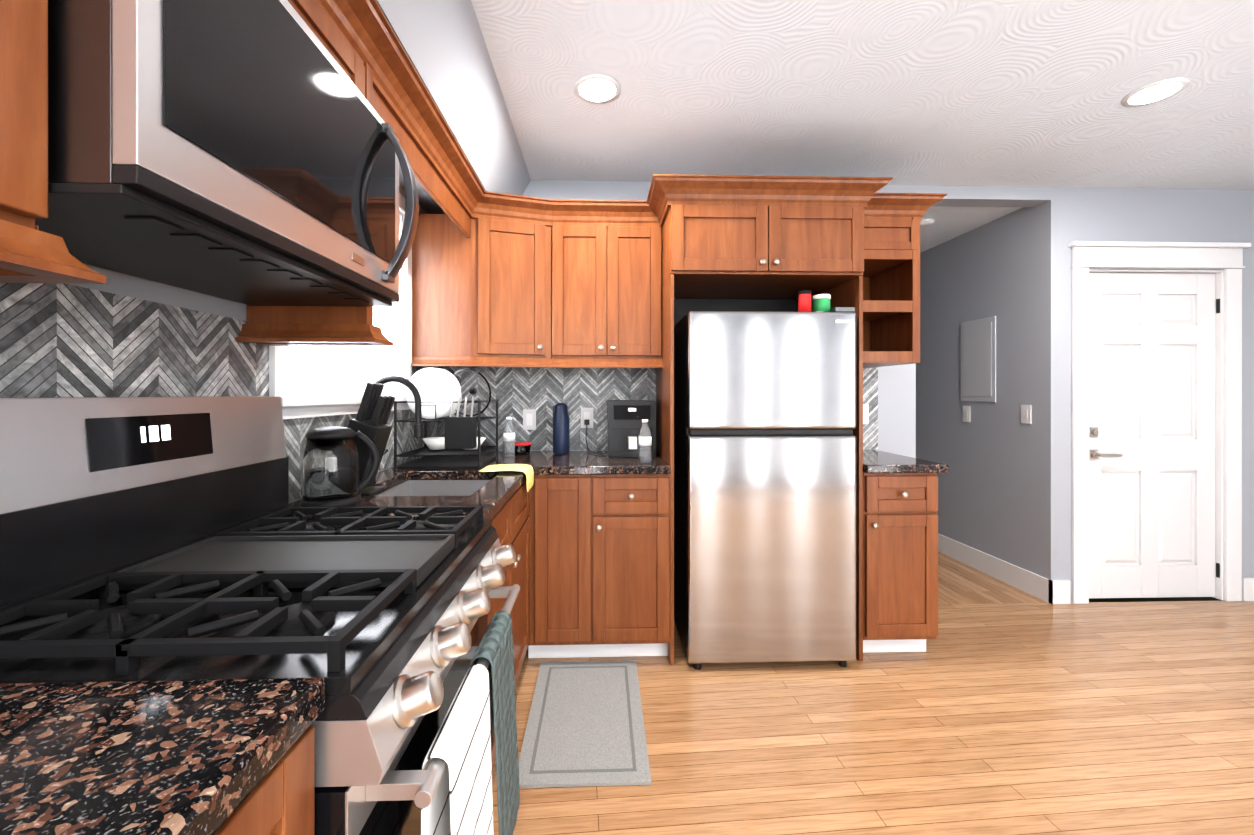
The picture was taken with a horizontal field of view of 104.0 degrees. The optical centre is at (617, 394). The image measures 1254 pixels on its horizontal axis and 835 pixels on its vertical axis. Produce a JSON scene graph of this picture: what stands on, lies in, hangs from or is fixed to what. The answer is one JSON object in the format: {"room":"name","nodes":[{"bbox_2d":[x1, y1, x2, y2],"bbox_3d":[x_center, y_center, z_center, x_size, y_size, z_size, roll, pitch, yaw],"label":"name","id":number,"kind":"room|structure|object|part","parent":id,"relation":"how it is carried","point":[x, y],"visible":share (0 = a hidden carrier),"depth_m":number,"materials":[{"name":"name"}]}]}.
{"room":"kitchen","nodes":[
{"label":"kitchen","id":0,"kind":"room"},
{"bbox_2d":[69,184,427,502],"bbox_3d":[-1.037,0.006,0.277,0.120,2.550,5.460,0,0,-2],"label":"wall","id":1,"kind":"structure","parent":0,"point":[119,283],"depth_m":1.09,"materials":[{"name":"grey paint"}]},
{"bbox_2d":[0,0,68,251],"bbox_3d":[-0.806,-0.594,0.042,0.322,0.810,1.059,0,0,-2],"label":"upper cabinet","id":2,"kind":"object","parent":1,"relation":"attached to","point":[23,23],"depth_m":0.55,"materials":[{"name":"brown wood"}]},
{"bbox_3d":[-0.341,-0.164,0.596,1.286,0.050,4.015,0,0,-2],"label":"light rail moulding","id":3,"kind":"part","parent":2,"relation":"part of","materials":[{"name":"brown wood"}]},
{"bbox_2d":[0,283,439,501],"bbox_3d":[-0.989,0.068,0.727,0.002,0.534,4.316,0,0,-2],"label":"tile backsplash","id":4,"kind":"structure","parent":1,"relation":"attached to","point":[57,340],"depth_m":1.01,"materials":[{"name":"grey tile"}]},
{"bbox_2d":[288,0,303,19],"bbox_3d":[-0.830,-0.848,0.793,0.322,0.302,0.439,0,0,-2],"label":"upper cabinet","id":5,"kind":"object","parent":1,"relation":"attached to","point":[298,5],"depth_m":1.05,"materials":[{"name":"brown wood"}]},
{"bbox_2d":[304,0,375,110],"bbox_3d":[-0.840,-0.848,1.113,0.322,0.302,0.440,0,0,-2],"label":"upper cabinet","id":6,"kind":"object","parent":1,"relation":"attached to","point":[343,27],"depth_m":1.24,"materials":[{"name":"brown wood"}]},
{"bbox_2d":[35,0,418,306],"bbox_3d":[-0.749,-0.465,0.956,0.491,0.458,0.756,0,0,-2],"label":"microwave","id":7,"kind":"object","parent":6,"relation":"attached to","point":[250,152],"visible":1,"depth_m":0.76,"materials":[{"name":"silver metal"}]},
{"bbox_2d":[269,193,411,419],"bbox_3d":[-1.059,-0.435,1.937,0.140,1.020,1.030,0,0,-2],"label":"window","id":8,"kind":"structure","parent":1,"relation":"in","point":[305,395],"depth_m":1.85,"materials":[{"name":"white"}]},
{"bbox_3d":[-1.126,-0.435,1.935,0.005,0.850,0.860,0,0,-2],"label":"window glow pane","id":9,"kind":"part","parent":8,"relation":"part of","materials":[{"name":"white glass"}]},
{"bbox_2d":[289,215,399,377],"bbox_3d":[-1.059,-0.473,1.937,0.051,0.803,0.856,0,0,-2],"label":"window blind","id":10,"kind":"object","parent":8,"relation":"attached to","point":[368,361],"visible":0.27,"depth_m":1.98,"materials":[{"name":"white"}]},
{"bbox_2d":[412,192,563,363],"bbox_3d":[-0.670,-0.595,2.683,0.760,0.810,0.425,0,0,-2],"label":"upper cabinet","id":11,"kind":"object","parent":1,"relation":"attached to","point":[504,280],"depth_m":2.48,"materials":[{"name":"brown wood"}]},
{"bbox_2d":[376,0,530,213],"bbox_3d":[-0.704,-1.136,0.287,0.547,0.266,5.220,0,0,-2],"label":"wall","id":12,"kind":"structure","parent":0,"point":[443,43],"depth_m":1.78,"materials":[{"name":"grey paint"}]},
{"bbox_2d":[471,0,1253,189],"bbox_3d":[1.692,-1.319,0.361,5.580,0.100,5.460,0,0,-2],"label":"ceiling","id":13,"kind":"structure","parent":0,"point":[1024,93],"depth_m":2.04,"materials":[{"name":"white paint"}]},
{"bbox_2d":[574,74,620,103],"bbox_3d":[-0.082,-1.266,2.037,0.195,0.008,0.195,0,0,-41],"label":"recessed light","id":14,"kind":"object","parent":13,"relation":"in","point":[597,88],"depth_m":2.03,"materials":[{"name":"white"}]},
{"bbox_2d":[1121,77,1189,106],"bbox_3d":[2.259,-1.266,2.060,0.195,0.008,0.195,0,0,-41],"label":"recessed light","id":15,"kind":"object","parent":13,"relation":"in","point":[1161,90],"depth_m":2.06,"materials":[{"name":"white"}]},
{"bbox_2d":[492,551,1253,834],"bbox_3d":[1.637,1.310,2.102,5.580,0.060,8.940,0,0,-2],"label":"floor","id":16,"kind":"structure","parent":0,"point":[1113,718],"depth_m":1.85,"materials":[{"name":"brown wood"}]},
{"bbox_2d":[0,396,519,834],"bbox_3d":[-0.614,0.643,0.961,0.730,1.275,0.756,0,0,-2],"label":"range","id":17,"kind":"object","parent":16,"relation":"on","point":[155,538],"visible":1,"depth_m":0.79,"materials":[{"name":"silver metal"}]},
{"bbox_2d":[421,664,493,834],"bbox_3d":[-0.245,0.804,0.795,0.064,0.609,0.233,0,0,-2],"label":"striped towel","id":18,"kind":"object","parent":17,"relation":"hanging from","point":[461,803],"visible":1,"depth_m":0.77,"materials":[{"name":"white fabric"}]},
{"bbox_2d":[470,611,519,834],"bbox_3d":[-0.254,0.724,1.032,0.066,0.451,0.198,0,0,-2],"label":"towel","id":19,"kind":"object","parent":17,"relation":"hanging from","point":[495,648],"visible":0.75,"depth_m":1.02,"materials":[{"name":"green fabric"}]},
{"bbox_2d":[208,702,324,834],"bbox_3d":[-0.661,0.830,0.295,0.627,0.903,0.561,0,0,-2],"label":"base cabinet","id":20,"kind":"object","parent":16,"relation":"on","point":[281,801],"depth_m":0.52,"materials":[{"name":"brown wood"}]},
{"bbox_2d":[0,677,324,834],"bbox_3d":[-0.634,0.357,-0.422,0.638,0.040,1.997,0,0,-2],"label":"countertop","id":21,"kind":"structure","parent":20,"relation":"on","point":[152,757],"depth_m":0.47,"materials":[{"name":"black stone"}]},
{"bbox_2d":[488,530,519,681],"bbox_3d":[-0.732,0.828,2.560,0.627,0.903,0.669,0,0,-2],"label":"base cabinet","id":22,"kind":"object","parent":16,"relation":"on","point":[512,571],"depth_m":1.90,"materials":[{"name":"brown wood"}]},
{"bbox_2d":[520,530,607,671],"bbox_3d":[-0.253,0.828,2.575,0.372,0.903,0.670,0,0,-2],"label":"base cabinet","id":23,"kind":"object","parent":16,"relation":"on","point":[588,536],"depth_m":2.29,"materials":[{"name":"brown wood"}]},
{"bbox_2d":[289,450,673,529],"bbox_3d":[-0.389,0.355,2.129,1.287,0.040,1.555,0,0,-2],"label":"countertop","id":24,"kind":"structure","parent":23,"relation":"on","point":[575,490],"depth_m":2.29,"materials":[{"name":"black stone"}]},
{"bbox_2d":[299,426,379,506],"bbox_3d":[-0.837,0.215,1.464,0.194,0.238,0.160,0,0,-2],"label":"kettle","id":25,"kind":"object","parent":24,"relation":"on","point":[330,470],"visible":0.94,"depth_m":1.41,"materials":[{"name":"black plastic"}]},
{"bbox_2d":[348,383,394,495],"bbox_3d":[-0.866,0.148,1.663,0.189,0.373,0.120,0,0,-2],"label":"knife block","id":26,"kind":"object","parent":24,"relation":"on","point":[370,421],"visible":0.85,"depth_m":1.62,"materials":[{"name":"black plastic"}]},
{"bbox_2d":[374,376,422,481],"bbox_3d":[-0.864,0.132,1.911,0.234,0.405,0.132,0,0,-2],"label":"faucet","id":27,"kind":"object","parent":24,"relation":"on","point":[418,428],"visible":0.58,"depth_m":1.87,"materials":[{"name":"black metal"}]},
{"bbox_2d":[376,478,507,541],"bbox_3d":[-0.697,0.488,1.879,0.424,0.249,0.544,0,0,-2],"label":"sink","id":28,"kind":"object","parent":24,"relation":"in","point":[410,485],"depth_m":2.14,"materials":[{"name":"silver metal"}]},
{"bbox_2d":[394,368,497,468],"bbox_3d":[-0.802,0.105,2.336,0.390,0.459,0.451,0,0,-2],"label":"dish rack","id":29,"kind":"object","parent":24,"relation":"on","point":[445,395],"visible":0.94,"depth_m":2.26,"materials":[{"name":"black metal"}]},
{"bbox_2d":[479,464,533,492],"bbox_3d":[-0.485,0.368,2.154,0.214,0.097,0.207,0,0,-2],"label":"cloth","id":30,"kind":"object","parent":24,"relation":"on","point":[527,470],"visible":1,"depth_m":2.13,"materials":[{"name":"yellow fabric"}]},
{"bbox_2d":[503,417,514,456],"bbox_3d":[-0.581,0.229,2.632,0.063,0.210,0.064,0,0,-2],"label":"water bottle","id":31,"kind":"object","parent":24,"relation":"on","point":[509,441],"visible":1,"depth_m":2.61,"materials":[{"name":"white"}]},
{"bbox_2d":[515,442,531,454],"bbox_3d":[-0.534,0.302,2.734,0.112,0.064,0.112,0,0,-2],"label":"food container","id":32,"kind":"object","parent":24,"relation":"on","point":[522,448],"visible":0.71,"depth_m":2.69,"materials":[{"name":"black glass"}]},
{"bbox_2d":[553,403,569,454],"bbox_3d":[-0.314,0.191,2.741,0.094,0.285,0.094,0,0,-2],"label":"shaker bottle","id":33,"kind":"object","parent":24,"relation":"on","point":[561,418],"visible":1,"depth_m":2.70,"materials":[{"name":"blue plastic"}]},
{"bbox_2d":[607,400,655,456],"bbox_3d":[0.075,0.184,2.702,0.255,0.300,0.342,0,0,-2],"label":"air fryer","id":34,"kind":"object","parent":24,"relation":"on","point":[624,421],"visible":0.98,"depth_m":2.59,"materials":[{"name":"black plastic"}]},
{"bbox_2d":[639,419,651,462],"bbox_3d":[0.137,0.229,2.405,0.063,0.210,0.064,0,0,-2],"label":"water bottle","id":35,"kind":"object","parent":24,"relation":"on","point":[645,440],"visible":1,"depth_m":2.38,"materials":[{"name":"white"}]},
{"bbox_2d":[518,660,650,787],"bbox_3d":[-0.124,1.273,1.962,0.450,0.012,0.730,0,0,-2],"label":"kitchen rug","id":36,"kind":"object","parent":16,"relation":"on","point":[585,725],"visible":0.96,"depth_m":1.85,"materials":[{"name":"grey fabric"}]},
{"bbox_2d":[608,530,673,663],"bbox_3d":[0.025,0.828,2.605,0.432,0.903,0.627,0,0,-2],"label":"base cabinet","id":37,"kind":"object","parent":16,"relation":"on","point":[640,562],"depth_m":2.30,"materials":[{"name":"brown wood"}]},
{"bbox_2d":[674,307,855,669],"bbox_3d":[0.712,0.437,2.582,0.790,1.685,0.642,0,0,-2],"label":"refrigerator","id":38,"kind":"object","parent":16,"relation":"on","point":[764,490],"visible":0.98,"depth_m":2.26,"materials":[{"name":"silver metal"}]},
{"bbox_2d":[798,290,811,311],"bbox_3d":[0.899,-0.440,2.348,0.062,0.105,0.062,0,0,-2],"label":"jar","id":39,"kind":"object","parent":38,"relation":"on","point":[804,300],"visible":0.79,"depth_m":2.32,"materials":[{"name":"red plastic"}]},
{"bbox_2d":[812,294,830,311],"bbox_3d":[0.988,-0.432,2.371,0.084,0.090,0.084,0,0,-2],"label":"jar","id":40,"kind":"object","parent":38,"relation":"on","point":[820,302],"visible":0.73,"depth_m":2.34,"materials":[{"name":"green plastic"}]},
{"bbox_2d":[856,470,943,660],"bbox_3d":[1.350,0.828,2.647,0.359,0.903,0.627,0,0,-2],"label":"base cabinet","id":41,"kind":"object","parent":16,"relation":"on","point":[897,517],"depth_m":2.34,"materials":[{"name":"brown wood"}]},
{"bbox_2d":[856,450,947,472],"bbox_3d":[1.370,0.355,2.643,0.397,0.040,0.638,0,0,-2],"label":"countertop","id":42,"kind":"structure","parent":41,"relation":"on","point":[865,459],"depth_m":2.37,"materials":[{"name":"black stone"}]},
{"bbox_2d":[522,180,1253,602],"bbox_3d":[1.668,0.005,3.033,5.460,2.550,0.120,0,0,-2],"label":"wall","id":43,"kind":"structure","parent":0,"point":[1064,217],"depth_m":3.02,"materials":[{"name":"grey paint"}]},
{"bbox_2d":[548,200,662,363],"bbox_3d":[-0.059,-0.595,2.754,0.589,0.810,0.322,0,0,-2],"label":"upper cabinet","id":44,"kind":"object","parent":43,"relation":"attached to","point":[613,292],"depth_m":2.60,"materials":[{"name":"brown wood"}]},
{"bbox_2d":[440,366,877,450],"bbox_3d":[0.277,0.066,2.927,2.608,0.534,0.002,0,0,-2],"label":"tile backsplash","id":45,"kind":"structure","parent":43,"relation":"attached to","point":[516,389],"depth_m":2.91,"materials":[{"name":"grey tile"}]},
{"bbox_2d":[523,409,535,429],"label":"outlet plates","id":46,"kind":"object","parent":45,"relation":"attached to","point":[529,419],"depth_m":2.89,"materials":[{"name":"white plastic"}]},
{"bbox_2d":[581,408,606,454],"label":"outlet plates","id":47,"kind":"object","parent":45,"relation":"attached to","point":[586,413],"depth_m":2.90,"materials":[{"name":"white plastic"}]},
{"bbox_2d":[863,404,868,423],"label":"outlet plates","id":48,"kind":"object","parent":45,"relation":"attached to","point":[865,406],"depth_m":2.96,"materials":[{"name":"white plastic"}]},
{"bbox_2d":[660,176,871,298],"bbox_3d":[0.705,-0.785,2.626,0.929,0.430,0.626,0,0,-2],"label":"upper cabinet","id":49,"kind":"object","parent":43,"relation":"attached to","point":[722,237],"depth_m":2.32,"materials":[{"name":"brown wood"}]},
{"bbox_3d":[0.505,-0.945,0.773,2.385,0.108,4.317,0,0,-2],"label":"crown moulding","id":50,"kind":"part","parent":49,"relation":"part of","materials":[{"name":"brown wood"}]},
{"bbox_2d":[862,217,919,367],"bbox_3d":[1.357,-0.535,2.731,0.380,0.750,0.457,0,0,-2],"label":"open shelf","id":51,"kind":"object","parent":49,"relation":"attached to","point":[891,274],"depth_m":2.51,"materials":[{"name":"brown wood"}]},
{"bbox_2d":[1089,273,1219,597],"bbox_3d":[3.327,0.257,3.043,0.867,2.025,0.093,0,0,-2],"label":"entry door","id":52,"kind":"structure","parent":43,"relation":"in","point":[1151,435],"depth_m":3.06,"materials":[{"name":"white wood"}]},
{"bbox_2d":[1068,241,1250,603],"bbox_3d":[3.321,0.176,3.046,1.117,2.207,0.133,0,0,-2],"label":"door frame","id":53,"kind":"structure","parent":43,"relation":"attached to","point":[1226,257],"depth_m":3.01,"materials":[{"name":"white wood"}]},
{"bbox_2d":[1242,578,1253,600],"bbox_3d":[4.062,1.210,3.040,0.375,0.140,0.015,0,0,-2],"label":"baseboard","id":54,"kind":"structure","parent":43,"relation":"attached to","point":[1247,583],"depth_m":3.03,"materials":[{"name":"white wood"}]},
{"bbox_2d":[920,206,1022,252],"bbox_3d":[2.179,-1.272,4.849,1.085,0.100,3.480,0,0,-2],"label":"ceiling","id":55,"kind":"structure","parent":0,"point":[950,222],"depth_m":3.44,"materials":[{"name":"white paint"}]},
{"bbox_2d":[920,218,934,227],"bbox_3d":[2.165,-1.204,3.458,0.130,0.032,0.130,0,0,-2],"label":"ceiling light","id":56,"kind":"object","parent":55,"relation":"attached to","point":[925,222],"visible":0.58,"depth_m":3.41,"materials":[{"name":"white"}]},
{"bbox_2d":[916,207,1033,572],"bbox_3d":[2.663,0.028,4.805,0.120,2.500,3.360,0,0,-2],"label":"wall","id":57,"kind":"structure","parent":0,"point":[985,454],"depth_m":3.53,"materials":[{"name":"grey paint"}]},
{"bbox_2d":[963,406,969,421],"bbox_3d":[2.632,0.149,3.693,0.009,0.120,0.075,0,0,-2],"label":"switch plate","id":58,"kind":"object","parent":57,"relation":"attached to","point":[966,409],"depth_m":3.69,"materials":[{"name":"white plastic"}]},
{"bbox_2d":[961,316,995,401],"bbox_3d":[2.634,-0.246,3.583,0.011,0.600,0.330,0,0,-2],"label":"panel","id":59,"kind":"object","parent":57,"relation":"attached to","point":[978,360],"visible":1,"depth_m":3.56,"materials":[{"name":"grey metal"}]},
{"bbox_2d":[938,534,1055,603],"bbox_3d":[2.597,1.208,4.736,0.014,0.140,3.495,0,0,-2],"label":"baseboard","id":60,"kind":"structure","parent":57,"relation":"attached to","point":[1044,588],"depth_m":3.36,"materials":[{"name":"white wood"}]},
{"bbox_2d":[1021,405,1031,423],"bbox_3d":[2.648,0.129,3.174,0.009,0.120,0.075,0,0,-2],"label":"switch plate","id":61,"kind":"object","parent":57,"relation":"attached to","point":[1026,414],"depth_m":3.16,"materials":[{"name":"white plastic"}]},
{"bbox_2d":[916,185,1050,206],"bbox_3d":[2.235,-1.230,3.050,0.845,0.080,0.120,0,0,-2],"label":"wall","id":62,"kind":"structure","parent":0,"point":[984,196],"depth_m":3.00,"materials":[{"name":"grey paint"}]}
]}

